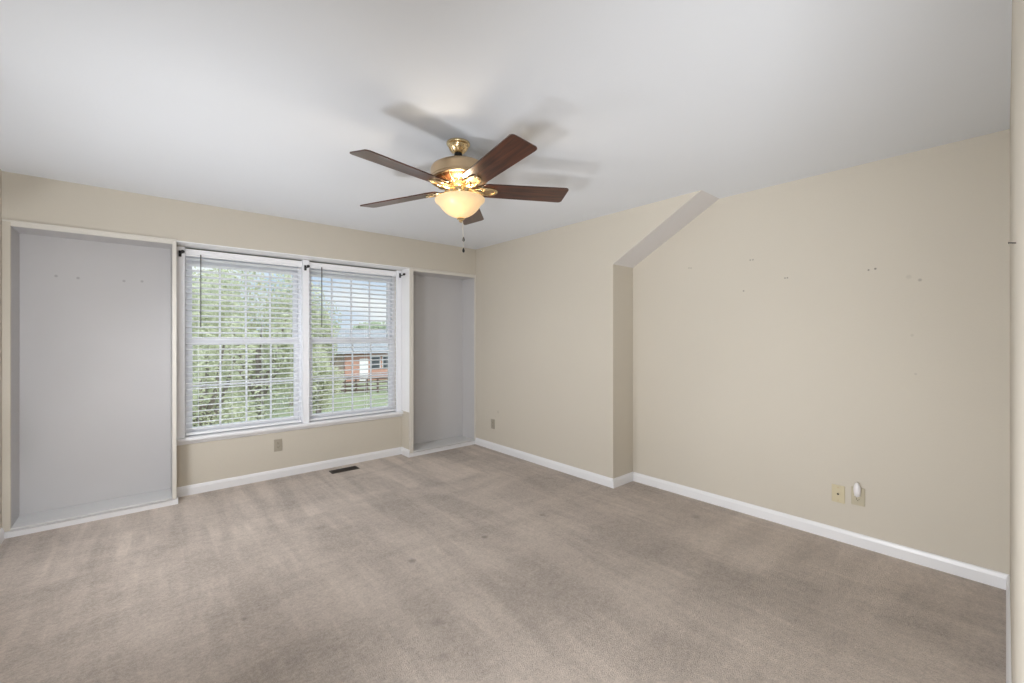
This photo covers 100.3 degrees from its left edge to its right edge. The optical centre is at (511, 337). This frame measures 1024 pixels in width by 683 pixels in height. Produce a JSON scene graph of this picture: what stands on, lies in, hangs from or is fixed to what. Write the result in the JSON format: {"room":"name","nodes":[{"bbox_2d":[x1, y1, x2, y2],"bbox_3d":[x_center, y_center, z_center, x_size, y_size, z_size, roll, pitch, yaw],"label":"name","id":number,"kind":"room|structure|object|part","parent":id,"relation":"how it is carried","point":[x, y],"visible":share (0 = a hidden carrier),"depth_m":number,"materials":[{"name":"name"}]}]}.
{"room":"empty bedroom","nodes":[
{"label":"empty bedroom","id":0,"kind":"room"},
{"bbox_2d":[0,169,1,528],"bbox_3d":[-1.537,0.117,0.607,0.120,2.440,6.670,0,0,-41],"label":"wall","id":1,"kind":"structure","parent":0,"point":[0,169],"depth_m":2.80,"materials":[{"name":"beige paint"}]},
{"bbox_2d":[0,528,3,544],"bbox_3d":[-1.374,1.296,0.520,0.013,0.082,6.085,0,0,-41],"label":"baseboard","id":2,"kind":"structure","parent":1,"relation":"attached to","point":[1,529],"depth_m":2.79,"materials":[{"name":"white wood"}]},
{"bbox_2d":[2,171,475,486],"bbox_3d":[-2.064,0.117,4.264,3.868,2.440,0.449,0,0,-41],"label":"wall","id":3,"kind":"structure","parent":0,"point":[26,198],"depth_m":3.82,"materials":[{"name":"beige paint"}]},
{"bbox_2d":[176,246,184,438],"bbox_3d":[-2.791,0.041,3.595,0.059,1.608,0.046,0,0,-41],"label":"trim","id":4,"kind":"structure","parent":3,"relation":"attached to","point":[180,261],"depth_m":3.58,"materials":[{"name":"white plastic"}]},
{"bbox_2d":[178,250,184,256],"bbox_3d":[-2.736,-0.703,3.535,0.118,0.052,0.030,0,0,42],"label":"curtain rod bracket","id":5,"kind":"object","parent":3,"relation":"attached to","point":[180,252],"visible":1,"depth_m":3.57,"materials":[{"name":"black metal"}]},
{"bbox_2d":[185,256,300,435],"bbox_3d":[-2.495,0.042,4.003,0.940,1.606,0.120,0,0,-41],"label":"window","id":6,"kind":"structure","parent":3,"relation":"in","point":[187,352],"depth_m":3.95,"materials":[{"name":"white plastic"}]},
{"bbox_3d":[-2.501,-0.340,4.011,0.880,0.783,0.030,0,0,-41],"label":"sash","id":7,"kind":"part","parent":6,"relation":"part of","materials":[{"name":"white plastic"}]},
{"bbox_3d":[-2.478,0.419,3.985,0.880,0.815,0.030,0,0,-41],"label":"sash","id":8,"kind":"part","parent":6,"relation":"part of","materials":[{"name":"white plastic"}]},
{"bbox_2d":[185,249,301,435],"bbox_3d":[-2.432,0.042,3.931,0.916,1.587,0.080,0,0,-41],"label":"window blind","id":9,"kind":"object","parent":6,"relation":"attached to","point":[188,252],"visible":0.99,"depth_m":3.90,"materials":[{"name":"white plastic"}]},
{"bbox_3d":[-2.437,0.826,3.937,0.908,0.018,0.048,0,0,-41],"label":"rail","id":10,"kind":"part","parent":9,"relation":"part of","materials":[{"name":"white plastic"}]},
{"bbox_2d":[193,344,293,423],"bbox_3d":[-2.478,0.424,3.985,0.808,0.715,0.011,0,0,-41],"label":"grille","id":11,"kind":"object","parent":6,"relation":"attached to","point":[203,385],"depth_m":3.98,"materials":[{"name":"white plastic"}]},
{"bbox_2d":[219,269,270,336],"bbox_3d":[-2.501,-0.325,4.011,0.419,0.643,0.010,0,0,-41],"label":"grille","id":12,"kind":"object","parent":6,"relation":"attached to","point":[219,269],"depth_m":4.01,"materials":[{"name":"white plastic"}]},
{"bbox_2d":[274,439,281,451],"bbox_3d":[-2.228,1.026,4.067,0.070,0.115,0.009,0,0,-41],"label":"wall outlet","id":13,"kind":"object","parent":3,"relation":"attached to","point":[277,442],"visible":1,"depth_m":4.06,"materials":[{"name":"beige plastic"}]},
{"bbox_2d":[176,411,402,445],"bbox_3d":[-2.064,0.875,4.265,2.045,0.060,0.160,0,0,-41],"label":"sill","id":14,"kind":"structure","parent":3,"relation":"attached to","point":[199,438],"depth_m":4.07,"materials":[{"name":"white wood"}]},
{"bbox_2d":[176,241,408,270],"bbox_3d":[-2.000,-0.774,4.190,2.047,0.008,0.256,0,0,-41],"label":"trim","id":15,"kind":"structure","parent":3,"relation":"attached to","point":[185,244],"depth_m":4.01,"materials":[{"name":"white wood"}]},
{"bbox_2d":[176,447,409,497],"bbox_3d":[-1.976,1.296,4.162,2.047,0.082,0.195,0,0,-41],"label":"baseboard","id":16,"kind":"structure","parent":3,"relation":"attached to","point":[187,490],"depth_m":4.09,"materials":[{"name":"white wood"}]},
{"bbox_2d":[301,260,308,422],"bbox_3d":[-2.077,0.039,4.271,0.060,1.612,0.138,0,0,-41],"label":"trim","id":17,"kind":"structure","parent":3,"relation":"attached to","point":[304,273],"depth_m":4.21,"materials":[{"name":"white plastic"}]},
{"bbox_2d":[309,268,394,417],"bbox_3d":[-1.748,0.042,4.650,0.952,1.606,0.120,0,0,-41],"label":"window","id":18,"kind":"structure","parent":3,"relation":"in","point":[392,387],"depth_m":4.65,"materials":[{"name":"white plastic"}]},
{"bbox_3d":[-1.754,-0.340,4.657,0.892,0.783,0.030,0,0,-41],"label":"sash","id":19,"kind":"part","parent":18,"relation":"part of","materials":[{"name":"white plastic"}]},
{"bbox_2d":[331,276,369,336],"bbox_3d":[-1.754,-0.325,4.657,0.425,0.643,0.010,0,0,-41],"label":"grille","id":20,"kind":"object","parent":18,"relation":"attached to","point":[355,277],"depth_m":4.65,"materials":[{"name":"white plastic"}]},
{"bbox_3d":[-1.731,0.419,4.631,0.892,0.815,0.030,0,0,-41],"label":"sash","id":21,"kind":"part","parent":18,"relation":"part of","materials":[{"name":"white plastic"}]},
{"bbox_2d":[313,343,387,411],"bbox_3d":[-1.731,0.424,4.631,0.820,0.715,0.011,0,0,-41],"label":"grille","id":22,"kind":"object","parent":18,"relation":"attached to","point":[370,375],"depth_m":4.63,"materials":[{"name":"white plastic"}]},
{"bbox_2d":[309,262,395,420],"bbox_3d":[-1.684,0.042,4.577,0.929,1.587,0.080,0,0,-41],"label":"window blind","id":23,"kind":"object","parent":18,"relation":"attached to","point":[313,265],"visible":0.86,"depth_m":4.54,"materials":[{"name":"white plastic"}]},
{"bbox_3d":[-1.690,0.826,4.583,0.921,0.018,0.048,0,0,-41],"label":"rail","id":24,"kind":"part","parent":23,"relation":"part of","materials":[{"name":"white plastic"}]},
{"bbox_3d":[-1.599,0.052,4.664,0.002,1.530,0.056,0,0,-41],"label":"ladder cord","id":25,"kind":"part","parent":23,"relation":"part of","materials":[{"name":"white fabric"}]},
{"bbox_3d":[-1.748,0.042,4.650,0.952,1.606,0.120,0,0,-41],"label":"frame","id":26,"kind":"part","parent":18,"relation":"part of","materials":[{"name":"white plastic"}]},
{"bbox_2d":[396,270,401,411],"bbox_3d":[-1.298,0.041,4.887,0.054,1.608,0.046,0,0,-41],"label":"trim","id":27,"kind":"structure","parent":3,"relation":"attached to","point":[398,280],"depth_m":4.87,"materials":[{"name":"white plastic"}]},
{"bbox_2d":[401,269,408,411],"bbox_3d":[-1.206,0.034,4.833,0.005,1.607,0.186,0,0,-41],"label":"trim","id":28,"kind":"structure","parent":3,"relation":"attached to","point":[405,278],"depth_m":4.83,"materials":[{"name":"white wood"}]},
{"bbox_2d":[0,444,1005,682],"bbox_3d":[0.087,1.437,2.012,4.414,0.200,6.670,0,0,-41],"label":"floor","id":29,"kind":"structure","parent":0,"point":[474,563],"depth_m":2.25,"materials":[{"name":"beige carpet"}]},
{"bbox_2d":[2,219,177,538],"bbox_3d":[-3.120,0.277,3.234,0.920,2.121,0.298,0,0,-41],"label":"built-in niche","id":30,"kind":"object","parent":29,"relation":"on","point":[89,315],"visible":0.94,"depth_m":3.25,"materials":[{"name":"grey paint"}]},
{"bbox_3d":[-3.449,0.275,2.957,0.014,2.085,0.254,0,0,-41],"label":"panel","id":31,"kind":"part","parent":30,"relation":"part of","materials":[{"name":"grey paint"}]},
{"bbox_3d":[-3.115,1.284,3.228,0.846,0.017,0.282,0,0,-41],"label":"shelf","id":32,"kind":"part","parent":30,"relation":"part of","materials":[{"name":"grey paint"}]},
{"bbox_3d":[-3.033,1.314,3.134,0.920,0.046,0.014,0,0,-41],"label":"board","id":33,"kind":"part","parent":30,"relation":"part of","materials":[{"name":"white wood"}]},
{"bbox_3d":[-3.033,-0.761,3.134,0.846,0.030,0.019,0,0,-41],"label":"rail","id":34,"kind":"part","parent":30,"relation":"part of","materials":[{"name":"white wood"}]},
{"bbox_3d":[-3.124,-0.757,3.239,0.846,0.022,0.254,0,0,-41],"label":"panel","id":35,"kind":"part","parent":30,"relation":"part of","materials":[{"name":"grey paint"}]},
{"bbox_3d":[-2.799,0.275,3.520,0.014,2.085,0.254,0,0,-41],"label":"panel","id":36,"kind":"part","parent":30,"relation":"part of","materials":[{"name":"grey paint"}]},
{"bbox_2d":[329,466,359,473],"bbox_3d":[-1.691,1.335,4.310,0.270,0.005,0.112,0,0,-41],"label":"floor vent","id":37,"kind":"object","parent":29,"relation":"in","point":[351,467],"visible":1,"depth_m":4.31,"materials":[{"name":"brown metal"}]},
{"bbox_2d":[409,267,475,456],"bbox_3d":[-0.888,0.277,5.164,0.911,2.121,0.298,0,0,-41],"label":"built-in niche","id":38,"kind":"object","parent":29,"relation":"on","point":[442,304],"visible":0.94,"depth_m":5.33,"materials":[{"name":"grey paint"}]},
{"bbox_3d":[-0.969,0.275,5.281,0.859,2.085,0.016,0,0,-41],"label":"panel","id":39,"kind":"part","parent":38,"relation":"part of","materials":[{"name":"grey paint"}]},
{"bbox_3d":[-0.881,-0.757,5.179,0.847,0.022,0.254,0,0,-41],"label":"panel","id":40,"kind":"part","parent":38,"relation":"part of","materials":[{"name":"grey paint"}]},
{"bbox_3d":[-0.801,1.314,5.064,0.909,0.046,0.014,0,0,-41],"label":"board","id":41,"kind":"part","parent":38,"relation":"part of","materials":[{"name":"white wood"}]},
{"bbox_3d":[-0.790,-0.761,5.074,0.847,0.030,0.019,0,0,-41],"label":"rail","id":42,"kind":"part","parent":38,"relation":"part of","materials":[{"name":"white"}]},
{"bbox_3d":[-0.872,1.284,5.168,0.847,0.017,0.282,0,0,-41],"label":"shelf","id":43,"kind":"part","parent":38,"relation":"part of","materials":[{"name":"grey paint"}]},
{"bbox_3d":[-0.555,0.275,5.460,0.014,2.085,0.254,0,0,-41],"label":"panel","id":44,"kind":"part","parent":38,"relation":"part of","materials":[{"name":"grey paint"}]},
{"bbox_2d":[0,0,1011,249],"bbox_3d":[0.087,-1.203,2.012,4.414,0.200,6.670,0,0,-41],"label":"ceiling","id":45,"kind":"structure","parent":0,"point":[254,106],"depth_m":1.92,"materials":[{"name":"white paint"}]},
{"bbox_2d":[350,134,568,252],"bbox_3d":[-0.292,-0.790,2.388,1.250,0.626,1.237,0,0,-41],"label":"ceiling fan","id":46,"kind":"object","parent":45,"relation":"hanging from","point":[461,177],"visible":1,"depth_m":2.31,"materials":[{"name":"brown wood"}]},
{"bbox_3d":[-0.535,-0.837,2.116,0.149,0.006,0.516,13,8,37],"label":"blade","id":47,"kind":"part","parent":46,"relation":"part of","materials":[{"name":"brown wood"}]},
{"bbox_3d":[-0.659,-0.821,2.553,0.516,0.006,0.149,-3,11,20],"label":"blade","id":48,"kind":"part","parent":46,"relation":"part of","materials":[{"name":"brown wood"}]},
{"bbox_3d":[-0.294,-0.731,2.418,0.282,0.113,0.282,0,0,-41],"label":"lamp shade","id":49,"kind":"part","parent":46,"relation":"part of","materials":[{"name":"white glass"}]},
{"bbox_3d":[-0.282,-0.831,2.805,0.149,0.006,0.516,-15,-2,2],"label":"blade","id":50,"kind":"part","parent":46,"relation":"part of","materials":[{"name":"brown wood"}]},
{"bbox_3d":[-0.083,-0.857,2.099,0.149,0.006,0.516,14,-10,-33],"label":"blade","id":51,"kind":"part","parent":46,"relation":"part of","materials":[{"name":"brown wood"}]},
{"bbox_3d":[0.074,-0.853,2.525,0.516,0.006,0.149,-2,-14,-16],"label":"blade","id":52,"kind":"part","parent":46,"relation":"part of","materials":[{"name":"brown wood"}]},
{"bbox_2d":[476,190,718,477],"bbox_3d":[0.451,0.117,4.548,0.306,2.440,3.311,0,0,-41],"label":"wall","id":53,"kind":"structure","parent":0,"point":[554,307],"depth_m":4.19,"materials":[{"name":"beige paint"}]},
{"bbox_2d":[491,419,494,428],"bbox_3d":[-0.230,1.033,5.094,0.009,0.115,0.070,0,0,-41],"label":"wall outlet","id":54,"kind":"object","parent":53,"relation":"attached to","point":[492,420],"visible":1,"depth_m":5.09,"materials":[{"name":"beige plastic"}]},
{"bbox_2d":[633,129,1009,574],"bbox_3d":[1.143,0.117,4.073,0.120,2.440,4.934,0,0,-41],"label":"wall","id":55,"kind":"structure","parent":0,"point":[795,340],"depth_m":2.77,"materials":[{"name":"beige paint"}]},
{"bbox_2d":[475,438,1008,589],"bbox_3d":[1.085,1.296,3.805,0.319,0.082,4.365,0,0,-41],"label":"baseboard","id":56,"kind":"structure","parent":55,"relation":"attached to","point":[990,577],"depth_m":3.00,"materials":[{"name":"white wood"}]},
{"bbox_2d":[832,484,844,503],"bbox_3d":[2.147,1.030,2.812,0.011,0.115,0.070,0,0,-41],"label":"phone jack plate","id":57,"kind":"object","parent":55,"relation":"attached to","point":[838,492],"visible":1,"depth_m":2.81,"materials":[{"name":"beige plastic"}]},
{"bbox_2d":[851,486,864,506],"bbox_3d":[2.215,1.019,2.735,0.009,0.115,0.070,0,0,-41],"label":"wall outlet","id":58,"kind":"object","parent":55,"relation":"attached to","point":[860,501],"visible":0.77,"depth_m":2.73,"materials":[{"name":"beige plastic"}]},
{"bbox_2d":[853,483,860,496],"bbox_3d":[2.197,0.970,2.719,0.040,0.093,0.038,0,0,-41],"label":"night light","id":59,"kind":"object","parent":58,"relation":"attached to","point":[856,489],"visible":1,"depth_m":2.71,"materials":[{"name":"white plastic"}]},
{"bbox_2d":[1010,0,1023,682],"bbox_3d":[1.549,0.117,1.242,2.969,2.440,0.120,0,0,-41],"label":"wall","id":60,"kind":"structure","parent":0,"point":[1017,42],"depth_m":0.85,"materials":[{"name":"beige paint"}]},
{"bbox_2d":[1006,575,1011,682],"bbox_3d":[1.506,1.296,1.292,2.969,0.082,0.013,0,0,-41],"label":"baseboard","id":61,"kind":"structure","parent":60,"relation":"attached to","point":[1008,618],"depth_m":1.82,"materials":[{"name":"white wood"}]},
{"label":"outside","id":62,"kind":"structure","parent":0,"visible":0},
{"bbox_2d":[193,352,387,419],"bbox_3d":[-42.591,4.287,72.174,150.000,0.300,155.100,0,0,-41],"label":"ground","id":63,"kind":"structure","parent":62,"point":[385,395],"depth_m":28.02,"materials":[{"name":"green plant"}]},
{"bbox_2d":[192,267,266,426],"bbox_3d":[-6.657,1.142,9.057,2.551,5.998,2.687,0,0,-41],"label":"tree","id":64,"kind":"object","parent":63,"relation":"on","point":[198,391],"visible":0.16,"depth_m":9.06,"materials":[{"name":"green plant"}]},
{"bbox_2d":[192,268,287,408],"bbox_3d":[-13.499,0.497,19.361,5.833,7.286,5.442,0,0,-41],"label":"tree","id":65,"kind":"object","parent":63,"relation":"on","point":[225,281],"visible":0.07,"depth_m":19.17,"materials":[{"name":"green plant"}]},
{"bbox_2d":[192,266,330,421],"bbox_3d":[-7.865,0.512,13.082,4.278,7.257,4.273,0,0,-23],"label":"tree","id":66,"kind":"object","parent":63,"relation":"on","point":[254,273],"visible":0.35,"depth_m":12.91,"materials":[{"name":"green plant"}]},
{"bbox_2d":[249,294,340,405],"bbox_3d":[-13.363,0.655,26.214,6.026,6.970,5.365,0,0,-41],"label":"tree","id":67,"kind":"object","parent":63,"relation":"on","point":[291,404],"visible":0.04,"depth_m":25.87,"materials":[{"name":"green plant"}]},
{"bbox_2d":[285,316,345,413],"bbox_3d":[-8.940,1.573,19.528,2.464,5.138,3.606,0,0,-20],"label":"tree","id":68,"kind":"object","parent":63,"relation":"on","point":[323,326],"visible":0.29,"depth_m":19.11,"materials":[{"name":"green plant"}]},
{"bbox_2d":[328,330,387,380],"bbox_3d":[-14.993,1.687,44.507,10.200,4.900,8.000,0,0,-31],"label":"brick house","id":69,"kind":"structure","parent":63,"relation":"on","point":[340,331],"depth_m":41.17,"materials":[{"name":"red brick"}]},
{"bbox_3d":[-14.175,3.087,40.874,0.800,2.100,0.050,0,0,-31],"label":"door","id":70,"kind":"part","parent":69,"relation":"part of","materials":[{"name":"white plastic"}]},
{"bbox_3d":[-13.211,2.437,41.406,0.760,1.060,0.030,0,0,-31],"label":"pane","id":71,"kind":"part","parent":69,"relation":"part of","materials":[{"name":"grey glass"}]},
{"bbox_3d":[-12.273,2.437,41.980,0.760,1.060,0.030,0,0,-31],"label":"pane","id":72,"kind":"part","parent":69,"relation":"part of","materials":[{"name":"grey glass"}]},
{"bbox_2d":[334,377,387,392],"bbox_3d":[-10.863,3.562,32.000,9.434,1.150,0.163,0,0,-12],"label":"rail fence","id":73,"kind":"object","parent":63,"relation":"on","point":[345,381],"visible":0.2,"depth_m":31.87,"materials":[{"name":"brown wood"}]},
{"bbox_3d":[-10.863,3.937,32.000,9.271,0.140,0.060,0,0,-12],"label":"rail","id":74,"kind":"part","parent":73,"relation":"part of","materials":[{"name":"brown wood"}]},
{"bbox_3d":[-10.863,3.057,32.000,9.271,0.140,0.060,0,0,-12],"label":"rail","id":75,"kind":"part","parent":73,"relation":"part of","materials":[{"name":"brown wood"}]},
{"bbox_3d":[-10.863,3.637,32.000,9.271,0.140,0.060,0,0,-12],"label":"rail","id":76,"kind":"part","parent":73,"relation":"part of","materials":[{"name":"brown wood"}]},
{"bbox_3d":[-10.863,3.337,32.000,9.271,0.140,0.060,0,0,-12],"label":"rail","id":77,"kind":"part","parent":73,"relation":"part of","materials":[{"name":"brown wood"}]},
{"bbox_2d":[352,321,385,328],"bbox_3d":[-28.399,0.231,89.951,11.135,7.824,12.231,0,0,-41],"label":"tree","id":78,"kind":"object","parent":63,"relation":"on","point":[373,322],"visible":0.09,"depth_m":87.65,"materials":[{"name":"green plant"}]}
]}

